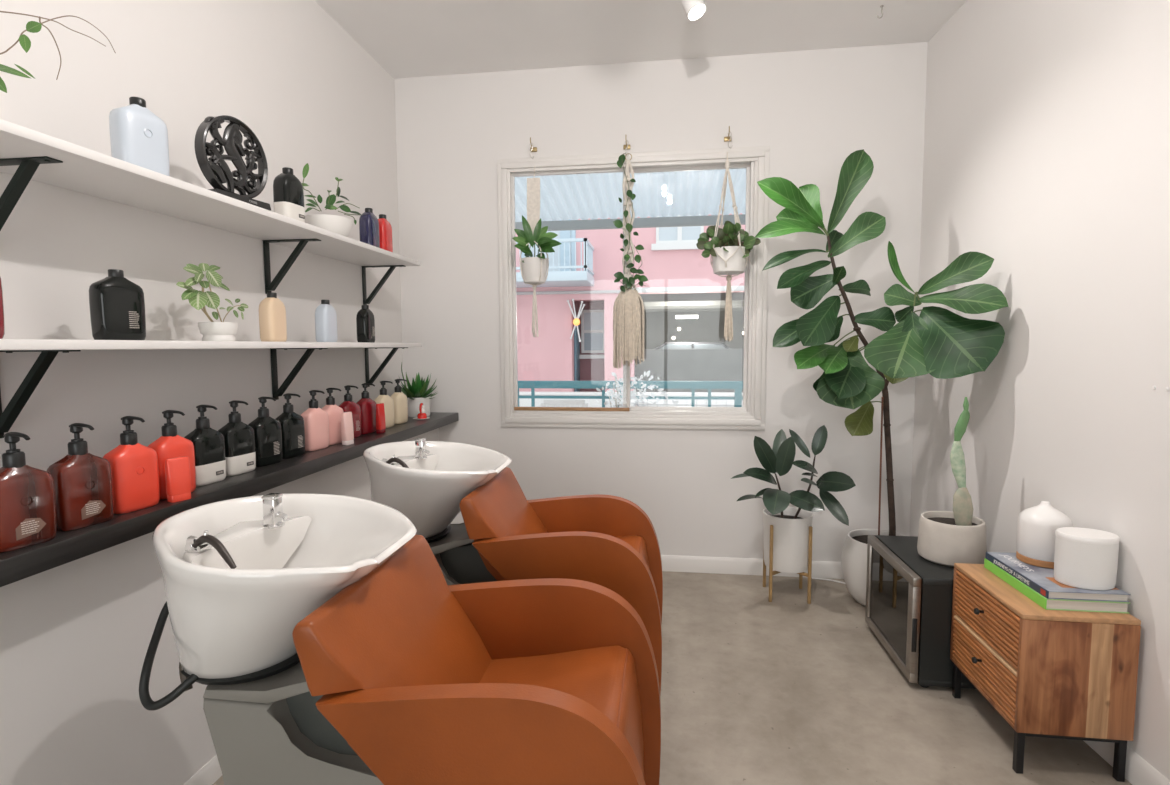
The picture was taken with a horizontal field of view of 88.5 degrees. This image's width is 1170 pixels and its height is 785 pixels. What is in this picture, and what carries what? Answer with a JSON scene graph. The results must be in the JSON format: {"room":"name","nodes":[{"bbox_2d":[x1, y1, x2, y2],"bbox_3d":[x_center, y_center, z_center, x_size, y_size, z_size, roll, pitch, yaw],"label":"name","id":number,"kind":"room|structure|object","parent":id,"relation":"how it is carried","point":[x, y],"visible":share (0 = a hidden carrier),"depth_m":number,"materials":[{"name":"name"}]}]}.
{"room":"salon","nodes":[
{"label":"salon","id":0,"kind":"room"},
{"bbox_2d":[0,0,402,470],"bbox_3d":[-1.589,-0.179,0.782,0.120,2.955,6.190,0,4,8],"label":"wall","id":1,"kind":"structure","parent":0,"point":[308,91],"depth_m":2.02,"materials":[{"name":"paint"}]},
{"bbox_2d":[0,119,419,304],"bbox_3d":[-1.212,-0.484,1.960,0.309,0.238,2.625,0,4,8],"label":"wall shelf","id":2,"kind":"object","parent":1,"relation":"attached to","point":[26,154],"visible":0.91,"depth_m":1.70,"materials":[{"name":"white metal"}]},
{"bbox_2d":[0,11,115,92],"bbox_3d":[-1.280,-0.708,1.194,0.156,0.328,0.684,0,4,8],"label":"trailing vine","id":3,"kind":"object","parent":2,"relation":"on","point":[31,26],"visible":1,"depth_m":1.29,"materials":[{"name":"green plant"}]},
{"bbox_2d":[109,97,169,175],"bbox_3d":[-1.180,-0.675,1.591,0.071,0.200,0.125,1,5,22],"label":"bottle","id":4,"kind":"object","parent":2,"relation":"on","point":[139,137],"visible":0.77,"depth_m":1.56,"materials":[{"name":"grey plastic"}]},
{"bbox_2d":[194,115,270,210],"bbox_3d":[-1.115,-0.733,1.904,0.084,0.266,0.248,1,5,16],"label":"decorative sculpture","id":5,"kind":"object","parent":2,"relation":"on","point":[216,171],"visible":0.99,"depth_m":1.89,"materials":[{"name":"black paint"}]},
{"bbox_2d":[273,167,304,221],"bbox_3d":[-1.095,-0.725,2.221,0.069,0.202,0.110,1,5,13],"label":"bottle","id":6,"kind":"object","parent":2,"relation":"on","point":[288,192],"visible":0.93,"depth_m":2.18,"materials":[{"name":"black plastic"}]},
{"bbox_2d":[305,214,351,236],"bbox_3d":[-1.080,-0.689,2.530,0.188,0.082,0.188,0,4,8],"label":"bowl","id":7,"kind":"object","parent":2,"relation":"on","point":[341,225],"depth_m":2.46,"materials":[{"name":"white ceramic"}]},
{"bbox_2d":[301,163,360,236],"bbox_3d":[-1.078,-0.791,2.544,0.188,0.283,0.503,0,4,8],"label":"plant","id":8,"kind":"object","parent":2,"relation":"on","point":[341,225],"visible":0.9,"depth_m":2.46,"materials":[{"name":"green plant"}]},
{"bbox_2d":[359,208,379,247],"bbox_3d":[-1.018,-0.770,2.835,0.065,0.194,0.106,0,4,8],"label":"bottle","id":9,"kind":"object","parent":2,"relation":"on","point":[369,234],"visible":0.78,"depth_m":2.79,"materials":[{"name":"blue plastic"}]},
{"bbox_2d":[378,214,392,251],"bbox_3d":[-1.000,-0.781,2.973,0.065,0.194,0.106,0,4,8],"label":"bottle","id":10,"kind":"object","parent":2,"relation":"on","point":[385,228],"visible":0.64,"depth_m":2.94,"materials":[{"name":"red plastic"}]},
{"bbox_2d":[0,339,421,437],"bbox_3d":[-1.210,-0.049,1.993,0.309,0.238,2.625,0,4,8],"label":"wall shelf","id":11,"kind":"object","parent":1,"relation":"attached to","point":[49,348],"visible":0.94,"depth_m":1.48,"materials":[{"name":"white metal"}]},
{"bbox_2d":[0,277,4,338],"bbox_3d":[-1.268,-0.201,1.223,0.064,0.185,0.116,1,5,18],"label":"bottle","id":12,"kind":"object","parent":11,"relation":"on","point":[2,327],"visible":0.94,"depth_m":1.26,"materials":[{"name":"red plastic"}]},
{"bbox_2d":[89,269,145,339],"bbox_3d":[-1.229,-0.229,1.579,0.065,0.185,0.116,1,5,20],"label":"bottle","id":13,"kind":"object","parent":11,"relation":"on","point":[116,303],"visible":0.94,"depth_m":1.55,"materials":[{"name":"black plastic"}]},
{"bbox_2d":[176,263,247,340],"bbox_3d":[-1.198,-0.288,1.915,0.112,0.250,0.315,-1,4,-2],"label":"plant","id":14,"kind":"object","parent":11,"relation":"on","point":[211,331],"visible":0.97,"depth_m":1.91,"materials":[{"name":"green plant"}]},
{"bbox_2d":[259,292,286,341],"bbox_3d":[-1.146,-0.275,2.202,0.060,0.180,0.098,0,4,8],"label":"bottle","id":15,"kind":"object","parent":11,"relation":"on","point":[272,311],"visible":0.94,"depth_m":2.17,"materials":[{"name":"beige plastic"}]},
{"bbox_2d":[315,300,337,341],"bbox_3d":[-1.099,-0.302,2.548,0.060,0.180,0.098,0,4,8],"label":"bottle","id":16,"kind":"object","parent":11,"relation":"on","point":[325,314],"visible":0.92,"depth_m":2.51,"materials":[{"name":"grey plastic"}]},
{"bbox_2d":[356,305,374,342],"bbox_3d":[-1.054,-0.329,2.884,0.061,0.180,0.098,0,4,8],"label":"bottle","id":17,"kind":"object","parent":11,"relation":"on","point":[365,320],"visible":0.95,"depth_m":2.85,"materials":[{"name":"black plastic"}]},
{"bbox_2d":[0,428,438,784],"bbox_3d":[-1.415,0.850,0.839,0.220,0.892,5.950,0,4,8],"label":"wall","id":18,"kind":"structure","parent":0,"point":[76,635],"depth_m":1.50,"materials":[{"name":"paint"}]},
{"bbox_2d":[183,755,221,784],"bbox_3d":[-1.298,1.260,0.849,0.012,0.072,5.936,0,4,8],"label":"baseboard","id":19,"kind":"structure","parent":18,"relation":"attached to","point":[210,772],"depth_m":1.84,"materials":[{"name":"paint"}]},
{"bbox_2d":[0,412,458,586],"bbox_3d":[-1.157,0.267,2.224,0.354,0.052,3.045,0,4,8],"label":"wall ledge","id":20,"kind":"object","parent":18,"relation":"on","point":[67,546],"visible":0.54,"depth_m":1.62,"materials":[{"name":"black wood"}]},
{"bbox_2d":[0,432,56,552],"bbox_3d":[-1.162,0.199,1.232,0.086,0.237,0.116,1,5,20],"label":"pump bottle","id":21,"kind":"object","parent":20,"relation":"on","point":[27,493],"visible":1,"depth_m":1.22,"materials":[{"name":"plastic"}]},
{"bbox_2d":[47,423,113,531],"bbox_3d":[-1.149,0.188,1.374,0.086,0.237,0.116,1,5,18],"label":"pump bottle","id":22,"kind":"object","parent":20,"relation":"on","point":[83,484],"visible":0.99,"depth_m":1.36,"materials":[{"name":"plastic"}]},
{"bbox_2d":[103,416,159,513],"bbox_3d":[-1.137,0.177,1.512,0.086,0.237,0.116,1,5,16],"label":"pump bottle","id":23,"kind":"object","parent":20,"relation":"on","point":[134,465],"visible":0.95,"depth_m":1.50,"materials":[{"name":"red plastic"}]},
{"bbox_2d":[148,410,195,499],"bbox_3d":[-1.132,0.166,1.652,0.086,0.237,0.116,1,5,14],"label":"pump bottle","id":24,"kind":"object","parent":20,"relation":"on","point":[169,445],"visible":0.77,"depth_m":1.64,"materials":[{"name":"red plastic"}]},
{"bbox_2d":[165,456,191,502],"bbox_3d":[-1.085,0.231,1.601,0.030,0.115,0.056,2,5,28],"label":"tube","id":25,"kind":"object","parent":20,"relation":"on","point":[177,470],"visible":1,"depth_m":1.59,"materials":[{"name":"red plastic"}]},
{"bbox_2d":[184,405,225,486],"bbox_3d":[-1.135,0.154,1.801,0.086,0.237,0.116,1,5,13],"label":"pump bottle","id":26,"kind":"object","parent":20,"relation":"on","point":[209,443],"visible":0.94,"depth_m":1.79,"materials":[{"name":"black plastic"}]},
{"bbox_2d":[218,400,255,475],"bbox_3d":[-1.121,0.143,1.942,0.086,0.237,0.116,1,5,14],"label":"pump bottle","id":27,"kind":"object","parent":20,"relation":"on","point":[239,437],"visible":0.95,"depth_m":1.93,"materials":[{"name":"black plastic"}]},
{"bbox_2d":[248,396,282,466],"bbox_3d":[-1.107,0.132,2.088,0.086,0.237,0.116,1,5,16],"label":"pump bottle","id":28,"kind":"object","parent":20,"relation":"on","point":[267,430],"visible":0.95,"depth_m":2.07,"materials":[{"name":"black plastic"}]},
{"bbox_2d":[275,393,304,458],"bbox_3d":[-1.091,0.121,2.230,0.086,0.237,0.116,1,5,14],"label":"pump bottle","id":29,"kind":"object","parent":20,"relation":"on","point":[292,423],"visible":0.94,"depth_m":2.21,"materials":[{"name":"black plastic"}]},
{"bbox_2d":[300,390,328,450],"bbox_3d":[-1.069,0.108,2.389,0.086,0.237,0.116,1,5,16],"label":"pump bottle","id":30,"kind":"object","parent":20,"relation":"on","point":[316,421],"visible":0.96,"depth_m":2.37,"materials":[{"name":"pink plastic"}]},
{"bbox_2d":[321,388,343,444],"bbox_3d":[-1.058,0.098,2.522,0.086,0.237,0.116,1,5,14],"label":"pump bottle","id":31,"kind":"object","parent":20,"relation":"on","point":[334,412],"visible":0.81,"depth_m":2.50,"materials":[{"name":"pink plastic"}]},
{"bbox_2d":[341,412,353,444],"bbox_3d":[-0.994,0.150,2.509,0.032,0.135,0.050,1,5,19],"label":"tube","id":32,"kind":"object","parent":20,"relation":"on","point":[347,433],"visible":1,"depth_m":2.49,"materials":[{"name":"pink plastic"}]},
{"bbox_2d":[339,385,360,437],"bbox_3d":[-1.045,0.086,2.676,0.086,0.237,0.116,1,5,16],"label":"pump bottle","id":33,"kind":"object","parent":20,"relation":"on","point":[348,405],"visible":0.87,"depth_m":2.67,"materials":[{"name":"red plastic"}]},
{"bbox_2d":[356,383,376,434],"bbox_3d":[-1.024,0.074,2.829,0.086,0.237,0.116,1,5,16],"label":"pump bottle","id":34,"kind":"object","parent":20,"relation":"on","point":[367,405],"visible":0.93,"depth_m":2.81,"materials":[{"name":"red plastic"}]},
{"bbox_2d":[376,403,385,433],"bbox_3d":[-0.967,0.122,2.837,0.030,0.140,0.046,1,5,19],"label":"tube","id":35,"kind":"object","parent":20,"relation":"on","point":[380,411],"visible":1,"depth_m":2.82,"materials":[{"name":"red plastic"}]},
{"bbox_2d":[374,381,393,427],"bbox_3d":[-1.004,0.059,3.023,0.086,0.237,0.116,1,5,14],"label":"pump bottle","id":36,"kind":"object","parent":20,"relation":"on","point":[388,401],"visible":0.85,"depth_m":3.01,"materials":[{"name":"beige plastic"}]},
{"bbox_2d":[390,379,407,423],"bbox_3d":[-0.983,0.045,3.192,0.086,0.237,0.116,1,5,12],"label":"pump bottle","id":37,"kind":"object","parent":20,"relation":"on","point":[400,399],"visible":0.92,"depth_m":3.17,"materials":[{"name":"beige plastic"}]},
{"bbox_2d":[399,364,436,416],"bbox_3d":[-0.976,-0.022,3.512,0.247,0.323,0.333,-2,5,-18],"label":"succulent pot","id":38,"kind":"object","parent":20,"relation":"on","point":[416,394],"visible":0.91,"depth_m":3.47,"materials":[{"name":"white ceramic"}]},
{"bbox_2d":[413,403,429,419],"bbox_3d":[-0.924,0.103,3.381,0.094,0.092,0.093,0,4,8],"label":"figurine","id":39,"kind":"object","parent":20,"relation":"on","point":[422,415],"visible":1,"depth_m":3.36,"materials":[{"name":"red plastic"}]},
{"bbox_2d":[315,0,966,78],"bbox_3d":[0.085,-1.694,0.438,3.518,0.100,6.190,0,4,8],"label":"ceiling","id":40,"kind":"structure","parent":0,"point":[407,38],"depth_m":3.05,"materials":[{"name":"paint"}]},
{"bbox_2d":[681,0,706,20],"bbox_3d":[0.488,-1.751,2.689,0.112,0.140,0.104,0,4,8],"label":"ceiling spotlight","id":41,"kind":"object","parent":40,"relation":"attached to","point":[694,10],"visible":1,"depth_m":2.68,"materials":[{"name":"white metal"}]},
{"bbox_2d":[394,42,927,561],"bbox_3d":[0.359,-0.408,3.573,2.998,2.955,0.120,0,4,8],"label":"wall","id":42,"kind":"structure","parent":0,"point":[813,109],"depth_m":3.48,"materials":[{"name":"paint"}]},
{"bbox_2d":[529,137,536,158],"bbox_3d":[-0.306,-1.401,3.474,0.040,0.118,0.098,0,4,8],"label":"wall hook","id":43,"kind":"object","parent":42,"relation":"attached to","point":[532,149],"visible":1,"depth_m":3.50,"materials":[{"name":"gold metal"}]},
{"bbox_2d":[520,166,548,336],"bbox_3d":[-0.293,-0.810,3.472,0.134,0.977,0.134,1,5,16],"label":"strap hanger","id":44,"kind":"object","parent":43,"relation":"hanging from","point":[533,184],"visible":0.89,"depth_m":3.45,"materials":[{"name":"fabric"}]},
{"bbox_2d":[512,215,560,283],"bbox_3d":[-0.264,-0.826,3.459,0.285,0.388,0.183,0,4,8],"label":"plant","id":45,"kind":"object","parent":44,"relation":"hanging from","point":[530,266],"visible":0.98,"depth_m":3.43,"materials":[{"name":"green plant"}]},
{"bbox_2d":[623,135,629,155],"bbox_3d":[0.235,-1.387,3.403,0.040,0.118,0.098,0,4,8],"label":"wall hook","id":46,"kind":"object","parent":42,"relation":"attached to","point":[625,147],"visible":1,"depth_m":3.40,"materials":[{"name":"gold metal"}]},
{"bbox_2d":[497,146,769,429],"bbox_3d":[0.265,-0.585,3.549,1.559,1.590,0.126,0,4,8],"label":"window","id":47,"kind":"structure","parent":42,"relation":"in","point":[755,311],"depth_m":3.50,"materials":[{"name":"paint"}]},
{"bbox_2d":[613,153,644,368],"bbox_3d":[0.248,-0.737,3.407,0.181,1.207,0.142,0,4,8],"label":"hanger","id":48,"kind":"object","parent":47,"relation":"attached to","point":[628,308],"visible":0.9,"depth_m":3.38,"materials":[{"name":"fabric"}]},
{"bbox_2d":[613,153,647,291],"bbox_3d":[0.261,-0.842,3.390,0.197,1.001,0.111,0,4,8],"label":"plant","id":49,"kind":"object","parent":48,"relation":"hanging from","point":[618,223],"visible":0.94,"depth_m":3.35,"materials":[{"name":"green plant"}]},
{"bbox_2d":[710,152,747,340],"bbox_3d":[0.800,-0.802,3.326,0.205,1.035,0.205,0,4,8],"label":"hanger","id":50,"kind":"object","parent":47,"relation":"attached to","point":[728,324],"visible":0.83,"depth_m":3.33,"materials":[{"name":"fabric"}]},
{"bbox_2d":[696,221,760,274],"bbox_3d":[0.799,-0.799,3.311,0.330,0.277,0.225,3,5,35],"label":"leaf plant","id":51,"kind":"object","parent":50,"relation":"hanging from","point":[726,242],"visible":0.95,"depth_m":3.26,"materials":[{"name":"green plant"}]},
{"bbox_2d":[724,126,732,147],"bbox_3d":[0.795,-1.401,3.326,0.040,0.118,0.098,0,4,8],"label":"wall hook","id":52,"kind":"object","parent":42,"relation":"attached to","point":[726,139],"visible":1,"depth_m":3.32,"materials":[{"name":"gold metal"}]},
{"bbox_2d":[661,555,843,578],"bbox_3d":[0.359,1.023,3.618,2.998,0.095,0.014,0,4,8],"label":"baseboard","id":53,"kind":"structure","parent":42,"relation":"attached to","point":[674,563],"depth_m":3.54,"materials":[{"name":"paint"}]},
{"bbox_2d":[213,571,1131,784],"bbox_3d":[0.104,1.351,0.674,3.518,0.100,6.190,0,4,8],"label":"floor","id":54,"kind":"structure","parent":0,"point":[785,690],"depth_m":2.22,"materials":[{"name":"concrete"}]},
{"bbox_2d":[139,493,416,784],"bbox_3d":[-0.631,0.750,1.358,0.605,1.001,0.526,0,4,8],"label":"basin","id":55,"kind":"object","parent":54,"relation":"on","point":[239,574],"visible":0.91,"depth_m":1.23,"materials":[{"name":"white ceramic"}]},
{"bbox_2d":[261,493,287,528],"bbox_3d":[-0.737,0.280,1.427,0.060,0.076,0.048,0,4,8],"label":"mixer tap","id":56,"kind":"object","parent":55,"relation":"on","point":[273,515],"depth_m":1.41,"materials":[{"name":"silver metal"}]},
{"bbox_2d":[363,438,510,584],"bbox_3d":[-0.505,0.682,2.216,0.585,1.002,0.526,0,4,8],"label":"basin","id":57,"kind":"object","parent":54,"relation":"on","point":[427,482],"visible":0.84,"depth_m":2.10,"materials":[{"name":"white ceramic"}]},
{"bbox_2d":[414,438,429,458],"bbox_3d":[-0.621,0.213,2.286,0.060,0.076,0.048,0,4,8],"label":"mixer tap","id":58,"kind":"object","parent":57,"relation":"on","point":[420,446],"depth_m":2.27,"materials":[{"name":"silver metal"}]},
{"bbox_2d":[292,535,660,784],"bbox_3d":[-0.163,0.820,1.301,0.646,0.866,0.524,0,4,8],"label":"salon chair","id":59,"kind":"object","parent":54,"relation":"on","point":[428,680],"visible":0.98,"depth_m":1.19,"materials":[{"name":"orange leather"}]},
{"bbox_2d":[459,467,662,692],"bbox_3d":[-0.047,0.752,2.160,0.646,0.866,0.524,0,4,8],"label":"salon chair","id":60,"kind":"object","parent":54,"relation":"on","point":[608,541],"visible":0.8,"depth_m":1.92,"materials":[{"name":"orange leather"}]},
{"bbox_2d":[763,525,812,603],"bbox_3d":[1.086,0.891,3.233,0.212,0.410,0.212,0,4,8],"label":"plant stand","id":61,"kind":"object","parent":54,"relation":"on","point":[771,572],"visible":0.7,"depth_m":3.14,"materials":[{"name":"gold metal"}]},
{"bbox_2d":[731,425,855,572],"bbox_3d":[1.046,0.557,3.140,0.601,0.777,0.398,0,4,8],"label":"rubber plant","id":62,"kind":"object","parent":61,"relation":"on","point":[791,525],"visible":1,"depth_m":3.10,"materials":[{"name":"green plant"}]},
{"bbox_2d":[812,577,845,583],"bbox_3d":[1.449,1.077,3.403,0.305,0.008,0.026,2,5,29],"label":"cable","id":63,"kind":"object","parent":54,"relation":"on","point":[812,577],"visible":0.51,"depth_m":3.44,"materials":[{"name":"white plastic"}]},
{"bbox_2d":[755,149,1007,605],"bbox_3d":[1.407,-0.025,2.941,1.006,2.276,0.714,2,5,29],"label":"fiddle leaf fig","id":64,"kind":"object","parent":54,"relation":"on","point":[939,342],"visible":0.91,"depth_m":2.84,"materials":[{"name":"green plant"}]},
{"bbox_2d":[841,529,905,605],"bbox_3d":[1.543,0.929,3.139,0.372,0.343,0.372,0,4,8],"label":"pot","id":65,"kind":"object","parent":64,"relation":"attached to","point":[854,552],"depth_m":3.09,"materials":[{"name":"white ceramic"}]},
{"bbox_2d":[865,535,975,688],"bbox_3d":[1.518,0.919,2.563,0.435,0.452,0.534,0,4,8],"label":"towel warmer","id":66,"kind":"object","parent":54,"relation":"on","point":[909,596],"visible":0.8,"depth_m":2.39,"materials":[{"name":"black metal"}]},
{"bbox_2d":[917,397,986,566],"bbox_3d":[1.528,0.356,2.484,0.248,0.682,0.248,0,4,8],"label":"potted cactus","id":67,"kind":"object","parent":66,"relation":"on","point":[946,538],"visible":0.98,"depth_m":2.44,"materials":[{"name":"concrete"}]},
{"bbox_2d":[917,511,986,566],"bbox_3d":[1.529,0.610,2.504,0.248,0.173,0.248,0,4,8],"label":"pot","id":68,"kind":"object","parent":67,"relation":"attached to","point":[944,538],"depth_m":2.42,"materials":[{"name":"concrete"}]},
{"bbox_2d":[950,563,1140,781],"bbox_3d":[1.523,0.924,2.061,0.354,0.520,0.446,0,4,8],"label":"wooden cabinet","id":69,"kind":"object","parent":54,"relation":"on","point":[1060,674],"visible":0.94,"depth_m":1.85,"materials":[{"name":"brown wood"}]},
{"bbox_2d":[984,558,1130,613],"bbox_3d":[1.579,0.648,2.036,0.238,0.034,0.365,0,4,8],"label":"book","id":70,"kind":"object","parent":69,"relation":"on","point":[1047,604],"visible":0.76,"depth_m":1.87,"materials":[{"name":"green paper"}]},
{"bbox_2d":[985,552,1130,601],"bbox_3d":[1.581,0.618,2.035,0.235,0.026,0.360,0,4,7],"label":"book","id":71,"kind":"object","parent":70,"relation":"on","point":[1041,580],"visible":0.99,"depth_m":1.94,"materials":[{"name":"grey paper"}]},
{"bbox_2d":[1016,501,1072,568],"bbox_3d":[1.619,0.490,2.116,0.156,0.217,0.156,0,4,8],"label":"diffuser","id":72,"kind":"object","parent":71,"relation":"on","point":[1037,526],"visible":0.86,"depth_m":2.07,"materials":[{"name":"white ceramic"}]},
{"bbox_2d":[1045,577,1118,589],"bbox_3d":[1.596,0.614,1.929,0.165,0.001,0.085,0,4,7],"label":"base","id":73,"kind":"object","parent":71,"relation":"on","point":[1051,580],"depth_m":1.91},
{"bbox_2d":[1054,527,1119,589],"bbox_3d":[1.606,0.531,1.925,0.167,0.166,0.129,0,4,8],"label":"candle","id":74,"kind":"object","parent":71,"relation":"on","point":[1084,558],"visible":1,"depth_m":1.88,"materials":[{"name":"white wax"}]},
{"bbox_2d":[910,0,1169,780],"bbox_3d":[1.607,-0.165,0.353,0.120,2.955,6.198,0,4,6],"label":"wall","id":75,"kind":"structure","parent":0,"point":[1047,132],"depth_m":2.15,"materials":[{"name":"paint"}]},
{"bbox_2d":[1083,740,1169,784],"bbox_3d":[1.549,1.261,0.465,0.014,0.095,5.940,0,4,6],"label":"baseboard","id":76,"kind":"structure","parent":75,"relation":"attached to","point":[1138,771],"depth_m":1.83,"materials":[{"name":"paint"}]},
{"label":"outside","id":77,"kind":"structure","parent":0,"visible":0},
{"bbox_3d":[2.248,0.090,16.745,28.000,0.100,26.325,0,4,8],"label":"pavement","id":78,"kind":"object","parent":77,"visible":0},
{"bbox_2d":[540,399,587,406],"bbox_3d":[-0.184,0.537,4.480,0.380,0.939,0.420,0,4,8],"label":"slatted chair","id":79,"kind":"object","parent":78,"relation":"on","point":[549,402],"visible":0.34,"depth_m":4.62,"materials":[{"name":"white"}]},
{"bbox_2d":[515,168,745,230],"bbox_3d":[0.623,-0.413,4.625,6.400,2.799,1.950,0,4,8],"label":"porch roof","id":80,"kind":"structure","parent":78,"relation":"on","point":[574,197],"depth_m":5.07,"materials":[{"name":"white metal"}]},
{"bbox_2d":[516,213,744,391],"bbox_3d":[2.244,-3.059,16.612,18.000,6.200,8.500,0,4,8],"label":"building","id":81,"kind":"structure","parent":78,"relation":"on","point":[682,296],"depth_m":14.14,"materials":[{"name":"paint"}]},
{"bbox_2d":[567,299,584,341],"bbox_3d":[-0.242,-1.688,14.105,0.385,1.013,0.430,-2,5,-21],"label":"lamp","id":82,"kind":"object","parent":81,"relation":"attached to","point":[576,321],"visible":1,"depth_m":13.99,"materials":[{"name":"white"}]},
{"bbox_2d":[676,315,697,318],"bbox_3d":[2.831,-2.100,16.659,0.603,0.090,0.090,0,4,8],"label":"strip light","id":83,"kind":"object","parent":81,"relation":"attached to","point":[677,316],"depth_m":16.63,"materials":[{"name":"white plastic"}]},
{"bbox_2d":[518,381,742,406],"bbox_3d":[0.710,0.417,5.301,6.000,1.038,0.060,0,4,8],"label":"railing","id":84,"kind":"object","parent":78,"relation":"on","point":[737,386],"visible":0.11,"depth_m":5.26,"materials":[{"name":"metal"}]},
{"bbox_2d":[519,391,742,406],"bbox_3d":[1.944,0.183,12.606,9.600,0.360,0.320,0,4,8],"label":"wall","id":85,"kind":"structure","parent":78,"relation":"on","point":[523,402],"depth_m":12.58,"materials":[{"name":"white"}]},
{"bbox_2d":[595,370,678,406],"bbox_3d":[0.406,0.398,4.791,0.682,1.162,0.305,0,4,8],"label":"shrub","id":86,"kind":"object","parent":78,"relation":"on","point":[619,387],"visible":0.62,"depth_m":4.74,"materials":[{"name":"white plant"}]},
{"bbox_2d":[655,342,730,348],"bbox_3d":[3.243,-0.702,16.916,4.290,1.440,1.800,0,4,8],"label":"parked car","id":87,"kind":"object","parent":78,"relation":"on","point":[667,345],"visible":0.11,"depth_m":16.06,"materials":[{"name":"grey paint"}]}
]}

